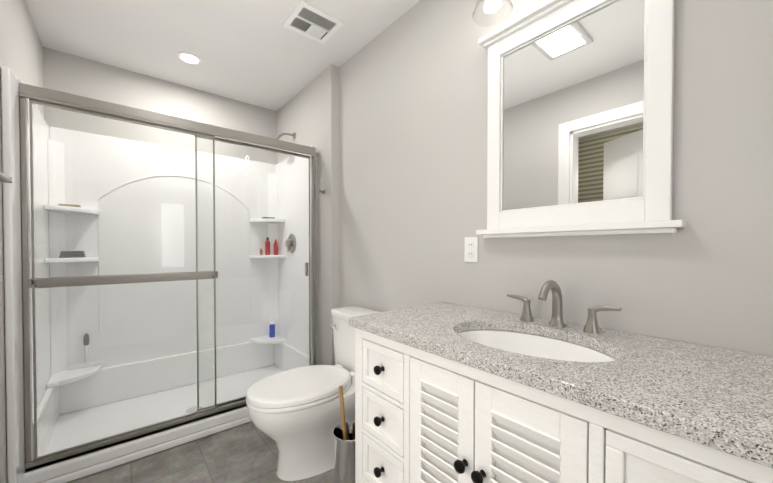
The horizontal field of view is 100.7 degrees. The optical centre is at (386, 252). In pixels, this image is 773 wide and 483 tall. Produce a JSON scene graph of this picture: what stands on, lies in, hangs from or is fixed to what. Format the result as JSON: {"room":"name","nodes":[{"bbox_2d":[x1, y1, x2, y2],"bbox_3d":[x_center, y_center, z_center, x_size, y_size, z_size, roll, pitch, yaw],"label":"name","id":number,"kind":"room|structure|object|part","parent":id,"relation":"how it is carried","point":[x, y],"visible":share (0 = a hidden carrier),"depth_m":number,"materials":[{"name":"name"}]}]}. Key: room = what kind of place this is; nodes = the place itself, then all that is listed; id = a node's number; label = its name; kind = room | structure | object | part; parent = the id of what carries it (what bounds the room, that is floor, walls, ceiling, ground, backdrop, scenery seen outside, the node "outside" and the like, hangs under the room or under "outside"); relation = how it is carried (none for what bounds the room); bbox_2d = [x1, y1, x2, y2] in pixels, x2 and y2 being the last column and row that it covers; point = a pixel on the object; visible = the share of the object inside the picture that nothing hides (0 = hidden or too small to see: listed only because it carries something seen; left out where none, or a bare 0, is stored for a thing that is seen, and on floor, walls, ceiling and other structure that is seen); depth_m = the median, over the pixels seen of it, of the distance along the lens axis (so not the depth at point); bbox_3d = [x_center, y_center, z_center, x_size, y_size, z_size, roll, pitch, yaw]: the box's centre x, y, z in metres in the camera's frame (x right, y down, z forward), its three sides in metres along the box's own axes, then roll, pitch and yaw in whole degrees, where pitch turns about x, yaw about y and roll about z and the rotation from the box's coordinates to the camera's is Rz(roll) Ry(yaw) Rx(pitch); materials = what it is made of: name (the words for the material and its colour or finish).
{"room":"bathroom","nodes":[
{"label":"bathroom","id":0,"kind":"room"},
{"bbox_2d":[0,0,43,482],"bbox_3d":[-1.632,-0.100,1.285,0.120,2.440,1.980,-1,1,-40],"label":"wall","id":1,"kind":"structure","parent":0,"point":[21,52],"depth_m":1.44,"materials":[{"name":"paint"}]},
{"bbox_2d":[0,171,13,182],"bbox_3d":[-1.220,-0.266,0.936,0.066,0.051,0.662,-1,1,-40],"label":"towel rail","id":2,"kind":"object","parent":1,"relation":"attached to","point":[4,178],"visible":1,"depth_m":1.15,"materials":[{"name":"silver metal"}]},
{"bbox_2d":[43,47,276,164],"bbox_3d":[-1.691,-0.118,2.602,1.715,2.440,0.120,-1,1,-40],"label":"wall","id":3,"kind":"structure","parent":0,"point":[74,74],"depth_m":2.42,"materials":[{"name":"paint"}]},
{"bbox_2d":[68,421,333,482],"bbox_3d":[-1.068,1.176,0.809,3.315,0.100,3.700,-1,1,-40],"label":"floor","id":4,"kind":"structure","parent":0,"point":[246,452],"depth_m":1.69,"materials":[{"name":"tile"}]},
{"bbox_2d":[1,67,315,482],"bbox_3d":[-1.311,0.142,2.190,1.522,1.929,0.995,-1,1,-40],"label":"shower","id":5,"kind":"object","parent":4,"relation":"on","point":[173,293],"visible":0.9,"depth_m":2.20,"materials":[{"name":"white plastic"}]},
{"bbox_2d":[59,204,80,207],"bbox_3d":[-2.046,-0.301,2.070,0.100,0.020,0.070,-1,1,-40],"label":"soap","id":6,"kind":"object","parent":5,"relation":"on","point":[70,205],"depth_m":2.05,"materials":[{"name":"beige"}]},
{"bbox_2d":[59,251,85,257],"bbox_3d":[-2.036,0.009,2.079,0.120,0.041,0.085,-1,1,-40],"label":"washcloth","id":7,"kind":"object","parent":5,"relation":"on","point":[63,254],"depth_m":2.05,"materials":[{"name":"grey fabric"}]},
{"bbox_2d":[69,333,102,369],"bbox_3d":[-2.042,0.664,2.181,0.170,0.228,0.029,-1,1,-40],"label":"squeegee","id":8,"kind":"object","parent":5,"relation":"on","point":[82,365],"depth_m":2.17,"materials":[{"name":"white plastic"}]},
{"bbox_3d":[-2.042,0.688,2.181,0.022,0.120,0.021,-1,1,-40],"label":"handle","id":9,"kind":"part","parent":8,"relation":"part of","materials":[{"name":"white plastic"}]},
{"bbox_3d":[-1.354,0.131,1.737,0.753,1.675,0.006,-1,1,-40],"label":"panel glass","id":10,"kind":"part","parent":5,"relation":"part of","materials":[{"name":"clear glass"}]},
{"bbox_3d":[-1.335,0.131,1.714,0.771,1.695,0.073,-1,1,-40],"label":"panel frame","id":11,"kind":"part","parent":5,"relation":"part of","materials":[{"name":"clear glass"}]},
{"bbox_3d":[-0.872,0.125,2.188,0.749,1.695,0.037,-1,1,-40],"label":"panel frame","id":12,"kind":"part","parent":5,"relation":"part of","materials":[{"name":"silver metal"}]},
{"bbox_3d":[-0.864,0.125,2.179,0.733,1.675,0.006,-1,1,-40],"label":"panel glass","id":13,"kind":"part","parent":5,"relation":"part of","materials":[{"name":"clear glass"}]},
{"bbox_2d":[265,237,269,254],"bbox_3d":[-1.080,-0.061,2.911,0.044,0.158,0.044,-1,1,-40],"label":"bottle","id":14,"kind":"object","parent":5,"relation":"on","point":[267,247],"depth_m":2.89,"materials":[{"name":"red plastic"}]},
{"bbox_2d":[269,322,274,337],"bbox_3d":[-1.044,0.700,2.925,0.048,0.134,0.048,-1,1,-40],"label":"can","id":15,"kind":"object","parent":5,"relation":"on","point":[272,331],"depth_m":2.91,"materials":[{"name":"blue"}]},
{"bbox_2d":[274,240,277,254],"bbox_3d":[-1.002,-0.051,2.904,0.040,0.138,0.040,-1,1,-40],"label":"bottle","id":16,"kind":"object","parent":5,"relation":"on","point":[276,248],"depth_m":2.89,"materials":[{"name":"red plastic"}]},
{"bbox_2d":[246,306,379,480],"bbox_3d":[-0.360,0.734,1.744,0.756,0.756,0.466,-1,1,-40],"label":"toilet","id":17,"kind":"object","parent":4,"relation":"on","point":[294,414],"visible":0.71,"depth_m":1.59,"materials":[{"name":"white ceramic"}]},
{"bbox_3d":[-0.441,0.711,1.676,0.545,0.022,0.400,-1,1,-40],"label":"seat","id":18,"kind":"part","parent":17,"relation":"part of","materials":[{"name":"white plastic"}]},
{"bbox_3d":[-0.437,0.694,1.679,0.554,0.057,0.399,-1,1,-40],"label":"lid","id":19,"kind":"part","parent":17,"relation":"part of","materials":[{"name":"white plastic"}]},
{"bbox_3d":[-0.377,0.918,1.733,0.706,0.389,0.392,-1,1,-40],"label":"bowl","id":20,"kind":"part","parent":17,"relation":"part of","materials":[{"name":"white ceramic"}]},
{"bbox_3d":[-0.314,0.448,1.937,0.034,0.036,0.087,-1,1,-40],"label":"lever","id":21,"kind":"part","parent":17,"relation":"part of","materials":[{"name":"silver metal"}]},
{"bbox_3d":[-0.150,0.567,1.917,0.194,0.343,0.450,-1,1,-40],"label":"tank","id":22,"kind":"part","parent":17,"relation":"part of","materials":[{"name":"white ceramic"}]},
{"bbox_2d":[333,385,354,482],"bbox_3d":[-0.167,0.866,1.477,0.162,0.499,0.162,-1,1,-40],"label":"bin","id":23,"kind":"object","parent":4,"relation":"on","point":[344,448],"visible":0.75,"depth_m":1.42,"materials":[{"name":"silver metal"}]},
{"bbox_2d":[349,280,772,482],"bbox_3d":[0.422,0.607,0.962,0.575,1.032,1.130,-1,1,-40],"label":"bathroom vanity","id":24,"kind":"object","parent":4,"relation":"on","point":[445,392],"visible":1,"depth_m":0.75,"materials":[{"name":"white wood"}]},
{"bbox_3d":[-0.011,0.743,1.101,0.020,0.158,0.220,-1,1,-40],"label":"drawer","id":25,"kind":"part","parent":24,"relation":"part of","materials":[{"name":"white wood"}]},
{"bbox_3d":[-0.011,0.569,1.098,0.020,0.150,0.220,-1,1,-40],"label":"drawer","id":26,"kind":"part","parent":24,"relation":"part of","materials":[{"name":"white wood"}]},
{"bbox_3d":[-0.011,0.396,1.096,0.020,0.157,0.220,-1,1,-40],"label":"drawer","id":27,"kind":"part","parent":24,"relation":"part of","materials":[{"name":"white wood"}]},
{"bbox_3d":[0.152,0.572,0.902,0.027,0.505,0.230,-1,1,-40],"label":"door","id":28,"kind":"part","parent":24,"relation":"part of","materials":[{"name":"white wood"}]},
{"bbox_3d":[0.308,0.575,0.714,0.027,0.505,0.250,-1,1,-40],"label":"door","id":29,"kind":"part","parent":24,"relation":"part of","materials":[{"name":"white wood"}]},
{"bbox_2d":[457,330,616,361],"bbox_3d":[0.414,0.357,0.952,0.350,0.150,0.498,-1,1,-40],"label":"sink","id":30,"kind":"object","parent":24,"relation":"in","point":[534,343],"depth_m":1.07,"materials":[{"name":"white ceramic"}]},
{"bbox_2d":[507,280,621,333],"bbox_3d":[0.542,0.169,1.057,0.150,0.159,0.360,-1,1,-40],"label":"faucet","id":31,"kind":"object","parent":24,"relation":"on","point":[556,325],"depth_m":1.07,"materials":[{"name":"silver metal"}]},
{"bbox_3d":[0.478,0.404,0.509,0.020,0.157,0.220,-1,1,-40],"label":"drawer","id":32,"kind":"part","parent":24,"relation":"part of","materials":[{"name":"white wood"}]},
{"bbox_2d":[25,0,419,110],"bbox_3d":[-1.068,-1.364,0.774,3.315,0.100,3.700,-1,1,-40],"label":"ceiling","id":33,"kind":"structure","parent":0,"point":[256,53],"depth_m":1.99,"materials":[{"name":"paint"}]},
{"bbox_2d":[177,52,201,64],"bbox_3d":[-1.349,-1.329,2.194,0.150,0.007,0.150,-1,1,-40],"label":"recessed light","id":34,"kind":"object","parent":33,"relation":"in","point":[189,58],"visible":1,"depth_m":2.18,"materials":[{"name":"white"}]},
{"bbox_2d":[283,0,343,43],"bbox_3d":[-0.424,-1.322,1.854,0.265,0.011,0.245,-1,1,-40],"label":"ceiling vent","id":35,"kind":"object","parent":33,"relation":"in","point":[304,18],"visible":1,"depth_m":1.84,"materials":[{"name":"white plastic"}]},
{"bbox_2d":[277,64,339,364],"bbox_3d":[-0.692,-0.120,2.692,0.065,2.440,1.020,-1,1,-40],"label":"wall","id":36,"kind":"structure","parent":0,"point":[308,114],"depth_m":2.36,"materials":[{"name":"paint"}]},
{"bbox_2d":[274,132,295,149],"bbox_3d":[-0.877,-0.944,2.670,0.228,0.170,0.120,-1,1,-40],"label":"shower head","id":37,"kind":"object","parent":36,"relation":"attached to","point":[293,135],"visible":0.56,"depth_m":2.69},
{"bbox_2d":[317,189,324,193],"bbox_3d":[-0.480,-0.450,2.344,0.046,0.040,0.040,-1,1,-40],"label":"hook","id":38,"kind":"object","parent":36,"relation":"attached to","point":[322,191],"visible":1,"depth_m":2.34,"materials":[{"name":"silver metal"}]},
{"bbox_2d":[339,0,772,355],"bbox_3d":[0.160,-0.108,1.814,0.120,2.440,3.700,-1,1,-40],"label":"wall","id":39,"kind":"structure","parent":0,"point":[413,97],"depth_m":1.23,"materials":[{"name":"paint"}]},
{"bbox_2d":[464,237,477,261],"bbox_3d":[0.381,-0.015,1.446,0.011,0.114,0.070,-1,1,-40],"label":"electrical outlet","id":40,"kind":"object","parent":39,"relation":"attached to","point":[471,249],"visible":1,"depth_m":1.44,"materials":[{"name":"white plastic"}]},
{"bbox_2d":[472,0,512,26],"bbox_3d":[0.556,-1.047,1.077,0.193,0.262,0.570,-1,1,-40],"label":"sconce","id":41,"kind":"object","parent":39,"relation":"attached to","point":[478,4],"visible":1,"depth_m":1.26,"materials":[{"name":"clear glass"}]},
{"bbox_2d":[476,0,685,237],"bbox_3d":[0.610,-0.478,1.124,0.061,0.838,0.650,-1,1,-40],"label":"mirror","id":42,"kind":"object","parent":39,"relation":"attached to","point":[580,118],"visible":1,"depth_m":1.08,"materials":[{"name":"white mirror"}]},
{"bbox_3d":[0.626,-0.483,1.137,0.004,0.644,0.478,-1,1,-40],"label":"glass","id":43,"kind":"part","parent":42,"relation":"part of","materials":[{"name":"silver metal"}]}
]}

